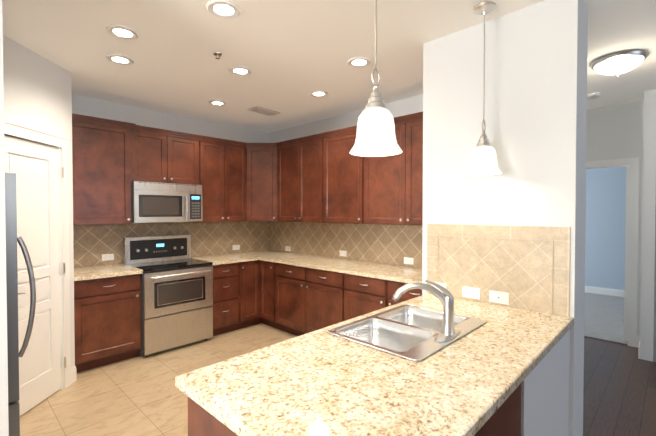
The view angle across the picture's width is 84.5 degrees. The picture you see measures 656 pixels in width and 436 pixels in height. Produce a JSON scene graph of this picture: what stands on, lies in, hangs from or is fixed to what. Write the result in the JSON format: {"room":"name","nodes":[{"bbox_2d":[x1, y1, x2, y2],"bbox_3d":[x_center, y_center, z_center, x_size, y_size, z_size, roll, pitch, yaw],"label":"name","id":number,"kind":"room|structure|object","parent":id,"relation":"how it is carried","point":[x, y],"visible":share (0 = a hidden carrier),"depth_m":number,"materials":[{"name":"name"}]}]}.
{"room":"kitchen","nodes":[
{"label":"kitchen","id":0,"kind":"room"},
{"bbox_2d":[0,0,8,435],"bbox_3d":[-2.910,0.141,-0.005,0.120,2.720,4.355,1,1,44],"label":"wall","id":1,"kind":"structure","parent":0,"point":[4,425],"depth_m":1.52,"materials":[{"name":"white paint"}]},
{"bbox_2d":[3,35,74,367],"bbox_3d":[-2.747,0.096,2.670,1.407,2.720,1.440,1,1,44],"label":"wall","id":2,"kind":"structure","parent":0,"point":[37,91],"depth_m":2.83,"materials":[{"name":"white paint"}]},
{"bbox_2d":[4,135,65,415],"bbox_3d":[-2.239,0.433,2.744,0.096,2.020,0.607,0,1,-1],"label":"pantry door","id":3,"kind":"structure","parent":2,"relation":"in","point":[33,166],"depth_m":2.81,"materials":[{"name":"white wood"}]},
{"bbox_2d":[4,119,70,389],"bbox_3d":[-2.279,0.387,2.736,0.124,2.135,0.776,0,1,-1],"label":"door frame","id":4,"kind":"structure","parent":2,"relation":"attached to","point":[15,129],"depth_m":3.05,"materials":[{"name":"white wood"}]},
{"bbox_2d":[20,323,296,435],"bbox_3d":[-0.842,1.480,2.708,4.135,0.050,4.100,1,1,44],"label":"floor","id":5,"kind":"structure","parent":0,"point":[141,395],"depth_m":2.95,"materials":[{"name":"beige tile"}]},
{"bbox_2d":[5,173,35,435],"bbox_3d":[-1.977,0.627,1.724,0.841,1.690,0.828,1,1,44],"label":"refrigerator","id":6,"kind":"object","parent":5,"relation":"on","point":[14,353],"visible":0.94,"depth_m":1.66,"materials":[{"name":"grey metal"}]},
{"bbox_2d":[74,274,140,372],"bbox_3d":[-2.328,1.001,3.694,0.610,0.876,0.588,1,1,44],"label":"base cabinet","id":7,"kind":"object","parent":5,"relation":"on","point":[107,311],"depth_m":3.48,"materials":[{"name":"brown wood"}]},
{"bbox_2d":[74,264,142,280],"bbox_3d":[-2.316,0.544,3.675,0.644,0.037,0.591,1,1,44],"label":"countertop","id":8,"kind":"structure","parent":7,"relation":"on","point":[95,272],"depth_m":3.56,"materials":[{"name":"stone"}]},
{"bbox_2d":[123,234,212,356],"bbox_3d":[-1.811,0.825,4.137,0.701,1.212,0.764,1,1,44],"label":"range","id":9,"kind":"object","parent":5,"relation":"on","point":[176,295],"visible":0.96,"depth_m":3.99,"materials":[{"name":"grey metal"}]},
{"bbox_2d":[212,262,241,335],"bbox_3d":[-1.458,0.986,4.599,0.610,0.876,0.380,1,1,44],"label":"base cabinet","id":10,"kind":"object","parent":5,"relation":"on","point":[227,278],"depth_m":4.41,"materials":[{"name":"brown wood"}]},
{"bbox_2d":[242,260,257,327],"bbox_3d":[-1.222,0.982,4.845,0.610,0.876,0.301,1,1,44],"label":"base cabinet","id":11,"kind":"object","parent":5,"relation":"on","point":[249,269],"depth_m":4.65,"materials":[{"name":"brown wood"}]},
{"bbox_2d":[191,253,257,264],"bbox_3d":[-1.358,0.527,4.667,0.651,0.037,0.630,1,1,44],"label":"countertop","id":12,"kind":"structure","parent":11,"relation":"on","point":[219,259],"depth_m":4.55,"materials":[{"name":"stone"}]},
{"bbox_2d":[258,260,273,326],"bbox_3d":[-0.604,0.981,4.889,0.392,0.876,0.610,1,1,44],"label":"base cabinet","id":13,"kind":"object","parent":5,"relation":"on","point":[265,269],"depth_m":4.67,"materials":[{"name":"brown wood"}]},
{"bbox_2d":[274,262,341,335],"bbox_3d":[-0.046,0.990,4.353,1.155,0.876,0.610,1,1,44],"label":"base cabinet","id":14,"kind":"object","parent":5,"relation":"on","point":[295,300],"depth_m":4.14,"materials":[{"name":"brown wood"}]},
{"bbox_2d":[236,250,421,282],"bbox_3d":[0.009,0.534,4.253,3.197,0.037,0.668,1,1,44],"label":"countertop","id":15,"kind":"structure","parent":14,"relation":"on","point":[399,273],"depth_m":3.96,"materials":[{"name":"stone"}]},
{"bbox_2d":[188,397,491,435],"bbox_3d":[-0.005,1.042,1.234,0.836,0.876,0.585,1,1,44],"label":"base cabinet","id":16,"kind":"object","parent":5,"relation":"on","point":[200,422],"depth_m":1.21,"materials":[{"name":"brown wood"}]},
{"bbox_2d":[342,273,385,321],"bbox_3d":[0.563,1.000,3.768,0.535,0.876,0.610,1,1,44],"label":"base cabinet","id":17,"kind":"object","parent":5,"relation":"on","point":[361,295],"depth_m":3.58,"materials":[{"name":"brown wood"}]},
{"bbox_2d":[386,280,421,306],"bbox_3d":[0.969,1.006,3.378,0.590,0.876,0.610,1,1,44],"label":"base cabinet","id":18,"kind":"object","parent":5,"relation":"on","point":[391,286],"depth_m":3.28,"materials":[{"name":"brown wood"}]},
{"bbox_2d":[492,384,520,435],"bbox_3d":[0.409,1.035,1.664,0.836,0.876,0.610,1,1,44],"label":"base cabinet","id":19,"kind":"object","parent":5,"relation":"on","point":[504,419],"depth_m":1.32,"materials":[{"name":"brown wood"}]},
{"bbox_2d":[175,293,573,435],"bbox_3d":[0.409,0.577,1.649,0.885,0.037,1.838,1,1,44],"label":"countertop","id":20,"kind":"structure","parent":19,"relation":"on","point":[320,382],"depth_m":1.26,"materials":[{"name":"stone"}]},
{"bbox_2d":[326,304,486,361],"bbox_3d":[0.418,0.638,1.843,0.512,0.180,0.732,1,1,44],"label":"double sink","id":21,"kind":"object","parent":20,"relation":"in","point":[409,332],"visible":0.73,"depth_m":1.89,"materials":[{"name":"silver metal"}]},
{"bbox_2d":[392,279,460,341],"bbox_3d":[0.482,0.419,1.728,0.231,0.264,0.298,1,1,44],"label":"faucet","id":22,"kind":"object","parent":20,"relation":"on","point":[449,331],"visible":1,"depth_m":1.68,"materials":[{"name":"silver metal"}]},
{"bbox_2d":[72,95,268,222],"bbox_3d":[-2.368,0.071,4.151,0.100,2.720,4.300,1,1,44],"label":"wall","id":23,"kind":"structure","parent":0,"point":[85,106],"depth_m":4.41,"materials":[{"name":"white paint"}]},
{"bbox_2d":[72,116,131,224],"bbox_3d":[-2.416,-0.443,3.749,0.374,1.018,0.582,1,1,44],"label":"upper cabinet","id":24,"kind":"object","parent":23,"relation":"attached to","point":[101,152],"depth_m":3.63,"materials":[{"name":"brown wood"}]},
{"bbox_2d":[132,128,199,221],"bbox_3d":[-1.960,-0.452,4.259,0.325,1.018,0.781,1,1,44],"label":"upper cabinet","id":25,"kind":"object","parent":23,"relation":"attached to","point":[160,157],"depth_m":4.12,"materials":[{"name":"brown wood"}]},
{"bbox_2d":[131,181,202,222],"bbox_3d":[-1.912,-0.176,4.218,0.458,0.440,0.765,1,1,44],"label":"over-the-range microwave","id":26,"kind":"object","parent":25,"relation":"attached to","point":[160,202],"visible":1,"depth_m":4.05,"materials":[{"name":"grey metal"}]},
{"bbox_2d":[73,221,268,267],"bbox_3d":[-1.835,0.280,4.629,0.008,0.456,2.640,1,1,44],"label":"tile backsplash","id":27,"kind":"structure","parent":23,"relation":"attached to","point":[90,242],"depth_m":4.54,"materials":[{"name":"beige tile"}]},
{"bbox_2d":[102,254,113,260],"bbox_3d":[-2.434,0.434,3.997,0.008,0.072,0.116,1,1,44],"label":"electrical outlet","id":28,"kind":"object","parent":27,"relation":"attached to","point":[105,257],"visible":1,"depth_m":3.99,"materials":[{"name":"white plastic"}]},
{"bbox_2d":[232,245,239,249],"bbox_3d":[-1.312,0.421,5.165,0.008,0.072,0.116,1,1,44],"label":"electrical outlet","id":29,"kind":"object","parent":27,"relation":"attached to","point":[235,247],"visible":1,"depth_m":5.16,"materials":[{"name":"white plastic"}]},
{"bbox_2d":[200,136,247,221],"bbox_3d":[-1.454,-0.474,4.785,0.325,1.044,0.680,1,1,44],"label":"upper cabinet","id":30,"kind":"object","parent":23,"relation":"attached to","point":[223,163],"depth_m":4.66,"materials":[{"name":"brown wood"}]},
{"bbox_2d":[2,0,655,132],"bbox_3d":[1.158,-1.296,1.592,8.700,0.100,12.530,1,1,44],"label":"ceiling","id":31,"kind":"structure","parent":0,"point":[291,54],"depth_m":2.70,"materials":[{"name":"white paint"}]},
{"bbox_2d":[106,54,133,64],"bbox_3d":[-1.660,-1.262,2.886,0.196,0.010,0.196,1,1,44],"label":"recessed light","id":32,"kind":"object","parent":31,"relation":"in","point":[120,59],"visible":0.98,"depth_m":2.88,"materials":[{"name":"white glass"}]},
{"bbox_2d":[106,25,138,39],"bbox_3d":[-1.391,-1.255,2.451,0.196,0.010,0.196,1,1,44],"label":"recessed light","id":33,"kind":"object","parent":31,"relation":"in","point":[122,32],"visible":1,"depth_m":2.45,"materials":[{"name":"white glass"}]},
{"bbox_2d":[208,100,226,105],"bbox_3d":[-1.234,-1.282,4.037,0.196,0.010,0.196,1,1,44],"label":"recessed light","id":34,"kind":"object","parent":31,"relation":"in","point":[217,103],"visible":1,"depth_m":4.03,"materials":[{"name":"white glass"}]},
{"bbox_2d":[213,52,221,58],"bbox_3d":[-0.852,-1.248,2.787,0.064,0.036,0.064,1,1,44],"label":"sprinkler head","id":35,"kind":"object","parent":31,"relation":"attached to","point":[217,54],"visible":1,"depth_m":2.78},
{"bbox_2d":[207,0,240,18],"bbox_3d":[-0.626,-1.250,2.171,0.196,0.010,0.196,1,1,44],"label":"recessed light","id":36,"kind":"object","parent":31,"relation":"in","point":[225,9],"visible":0.96,"depth_m":2.16,"materials":[{"name":"white glass"}]},
{"bbox_2d":[229,66,251,75],"bbox_3d":[-0.754,-1.266,3.117,0.196,0.010,0.196,1,1,44],"label":"recessed light","id":37,"kind":"object","parent":31,"relation":"in","point":[240,70],"visible":0.98,"depth_m":3.10,"materials":[{"name":"white glass"}]},
{"bbox_2d":[247,106,280,115],"bbox_3d":[-0.773,-1.287,4.370,0.202,0.012,0.366,1,1,44],"label":"ceiling vent","id":38,"kind":"object","parent":31,"relation":"in","point":[263,111],"visible":0.98,"depth_m":4.35,"materials":[{"name":"grey"}]},
{"bbox_2d":[309,90,327,96],"bbox_3d":[-0.095,-1.276,3.718,0.196,0.010,0.196,1,1,44],"label":"recessed light","id":39,"kind":"object","parent":31,"relation":"in","point":[318,93],"visible":1,"depth_m":3.71,"materials":[{"name":"white glass"}]},
{"bbox_2d":[347,57,370,67],"bbox_3d":[0.254,-1.263,2.936,0.196,0.010,0.196,1,1,44],"label":"recessed light","id":40,"kind":"object","parent":31,"relation":"in","point":[358,62],"visible":0.98,"depth_m":2.92,"materials":[{"name":"white glass"}]},
{"bbox_2d":[350,0,401,156],"bbox_3d":[0.183,-0.746,1.380,0.202,0.991,0.202,1,1,44],"label":"pendant light","id":41,"kind":"object","parent":31,"relation":"hanging from","point":[375,135],"visible":1,"depth_m":1.34,"materials":[{"name":"white glass"}]},
{"bbox_2d":[465,1,501,175],"bbox_3d":[0.931,-0.759,2.159,0.202,0.991,0.202,1,1,44],"label":"pendant light","id":42,"kind":"object","parent":31,"relation":"hanging from","point":[483,160],"visible":1,"depth_m":2.12,"materials":[{"name":"white glass"}]},
{"bbox_2d":[587,92,600,98],"bbox_3d":[2.746,-1.264,3.750,0.136,0.036,0.136,1,1,44],"label":"smoke detector","id":43,"kind":"object","parent":31,"relation":"attached to","point":[594,95],"visible":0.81,"depth_m":3.71,"materials":[{"name":"white plastic"}]},
{"bbox_2d":[590,49,647,75],"bbox_3d":[2.317,-1.199,2.886,0.360,0.136,0.360,1,1,44],"label":"light","id":44,"kind":"object","parent":31,"relation":"attached to","point":[618,63],"visible":1,"depth_m":2.80,"materials":[{"name":"white glass"}]},
{"bbox_2d":[269,95,422,142],"bbox_3d":[0.277,0.065,4.522,3.200,2.720,0.100,1,1,44],"label":"wall","id":45,"kind":"structure","parent":0,"point":[407,106],"depth_m":4.58,"materials":[{"name":"white paint"}]},
{"bbox_2d":[244,142,275,220],"bbox_3d":[-0.899,-0.487,4.927,0.303,1.054,0.303,1,1,44],"label":"upper cabinet","id":46,"kind":"object","parent":45,"relation":"attached to","point":[261,156],"depth_m":4.92,"materials":[{"name":"brown wood"}]},
{"bbox_2d":[276,133,323,222],"bbox_3d":[-0.267,-0.473,4.739,0.879,1.044,0.325,1,1,44],"label":"upper cabinet","id":47,"kind":"object","parent":45,"relation":"attached to","point":[297,161],"depth_m":4.61,"materials":[{"name":"brown wood"}]},
{"bbox_2d":[320,128,359,223],"bbox_3d":[0.270,-0.451,4.223,0.610,1.018,0.325,1,1,44],"label":"upper cabinet","id":48,"kind":"object","parent":45,"relation":"attached to","point":[326,177],"depth_m":4.14,"materials":[{"name":"brown wood"}]},
{"bbox_2d":[269,221,422,267],"bbox_3d":[0.238,0.283,4.487,3.197,0.456,0.008,1,1,44],"label":"tile backsplash","id":49,"kind":"structure","parent":45,"relation":"attached to","point":[378,243],"depth_m":4.41,"materials":[{"name":"beige tile"}]},
{"bbox_2d":[285,246,290,250],"bbox_3d":[-0.585,0.447,5.269,0.116,0.072,0.008,1,1,44],"label":"electrical outlet","id":50,"kind":"object","parent":49,"relation":"attached to","point":[287,248],"visible":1,"depth_m":5.26,"materials":[{"name":"white plastic"}]},
{"bbox_2d":[340,250,346,256],"bbox_3d":[0.188,0.445,4.526,0.116,0.072,0.008,1,1,44],"label":"electrical outlet","id":51,"kind":"object","parent":49,"relation":"attached to","point":[343,253],"visible":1,"depth_m":4.52,"materials":[{"name":"white plastic"}]},
{"bbox_2d":[404,257,413,264],"bbox_3d":[0.864,0.461,3.876,0.116,0.072,0.008,1,1,44],"label":"electrical outlet","id":52,"kind":"object","parent":49,"relation":"attached to","point":[407,260],"visible":1,"depth_m":3.87,"materials":[{"name":"white plastic"}]},
{"bbox_2d":[360,116,422,224],"bbox_3d":[0.885,-0.441,3.632,1.096,1.018,0.325,1,1,44],"label":"upper cabinet","id":53,"kind":"object","parent":45,"relation":"attached to","point":[391,187],"depth_m":3.60,"materials":[{"name":"brown wood"}]},
{"bbox_2d":[422,0,587,435],"bbox_3d":[1.138,0.100,2.436,0.935,2.720,0.315,1,1,44],"label":"wall","id":54,"kind":"structure","parent":0,"point":[535,108],"depth_m":2.20,"materials":[{"name":"white paint"}]},
{"bbox_2d":[427,223,570,316],"bbox_3d":[1.032,0.296,2.314,0.873,0.502,0.012,1,1,44],"label":"backsplash","id":55,"kind":"structure","parent":54,"relation":"attached to","point":[526,267],"depth_m":2.23,"materials":[{"name":"beige tile"}]},
{"bbox_2d":[431,282,445,292],"bbox_3d":[0.778,0.491,2.550,0.116,0.072,0.008,1,1,44],"label":"electrical outlet","id":56,"kind":"object","parent":55,"relation":"attached to","point":[443,285],"visible":0.23,"depth_m":2.53,"materials":[{"name":"white plastic"}]},
{"bbox_2d":[462,286,479,299],"bbox_3d":[0.945,0.494,2.390,0.116,0.072,0.008,1,1,44],"label":"electrical outlet","id":57,"kind":"object","parent":55,"relation":"attached to","point":[470,292],"visible":1,"depth_m":2.39,"materials":[{"name":"white plastic"}]},
{"bbox_2d":[489,290,508,304],"bbox_3d":[1.072,0.499,2.269,0.116,0.072,0.007,1,1,44],"label":"electrical outlet","id":58,"kind":"object","parent":55,"relation":"attached to","point":[499,297],"visible":1,"depth_m":2.26,"materials":[{"name":"white plastic"}]},
{"bbox_2d":[521,329,569,435],"bbox_3d":[1.018,1.033,1.763,0.115,0.876,0.845,1,1,44],"label":"wall","id":59,"kind":"structure","parent":0,"point":[545,397],"depth_m":1.70,"materials":[{"name":"white paint"}]},
{"bbox_2d":[585,166,625,289],"bbox_3d":[4.780,0.028,6.755,4.800,2.720,0.100,1,1,44],"label":"wall","id":60,"kind":"structure","parent":0,"point":[605,228],"depth_m":6.47,"materials":[{"name":"blue paint"}]},
{"bbox_2d":[585,286,623,296],"bbox_3d":[4.740,1.323,6.735,4.600,0.130,0.014,1,1,44],"label":"baseboard","id":61,"kind":"structure","parent":60,"relation":"attached to","point":[605,291],"depth_m":6.50,"materials":[{"name":"white wood"}]},
{"bbox_2d":[584,292,627,344],"bbox_3d":[3.782,1.418,5.739,4.600,0.050,2.980,1,1,44],"label":"floor","id":62,"kind":"structure","parent":0,"point":[603,317],"depth_m":5.07,"materials":[{"name":"grey carpet"}]},
{"bbox_2d":[586,100,643,335],"bbox_3d":[3.141,0.068,4.335,0.990,2.720,0.100,1,1,44],"label":"wall","id":63,"kind":"structure","parent":0,"point":[614,131],"depth_m":4.08,"materials":[{"name":"white paint"}]},
{"bbox_2d":[586,157,638,346],"bbox_3d":[3.117,0.378,4.359,0.950,2.100,0.126,1,1,44],"label":"door frame","id":64,"kind":"structure","parent":63,"relation":"attached to","point":[633,163],"depth_m":4.02,"materials":[{"name":"white wood"}]},
{"bbox_2d":[624,166,629,340],"bbox_3d":[3.741,0.404,4.428,0.096,2.020,0.813,1,1,44],"label":"bedroom door","id":65,"kind":"structure","parent":63,"relation":"in","point":[626,254],"depth_m":4.17,"materials":[{"name":"white wood"}]},
{"bbox_2d":[583,337,655,435],"bbox_3d":[1.062,1.530,-0.265,6.000,0.050,9.450,1,1,44],"label":"floor","id":66,"kind":"structure","parent":0,"point":[619,394],"depth_m":3.02,"materials":[{"name":"brown wood"}]},
{"bbox_2d":[640,89,655,361],"bbox_3d":[4.877,0.101,2.390,4.210,2.720,0.500,1,1,44],"label":"wall","id":67,"kind":"structure","parent":0,"point":[648,311],"depth_m":3.63,"materials":[{"name":"grey paint"}]},
{"bbox_2d":[636,336,639,358],"bbox_3d":[3.311,1.371,3.848,0.040,0.130,0.400,1,1,44],"label":"baseboard","id":68,"kind":"structure","parent":67,"relation":"attached to","point":[638,337],"depth_m":3.78,"materials":[{"name":"white wood"}]}
]}

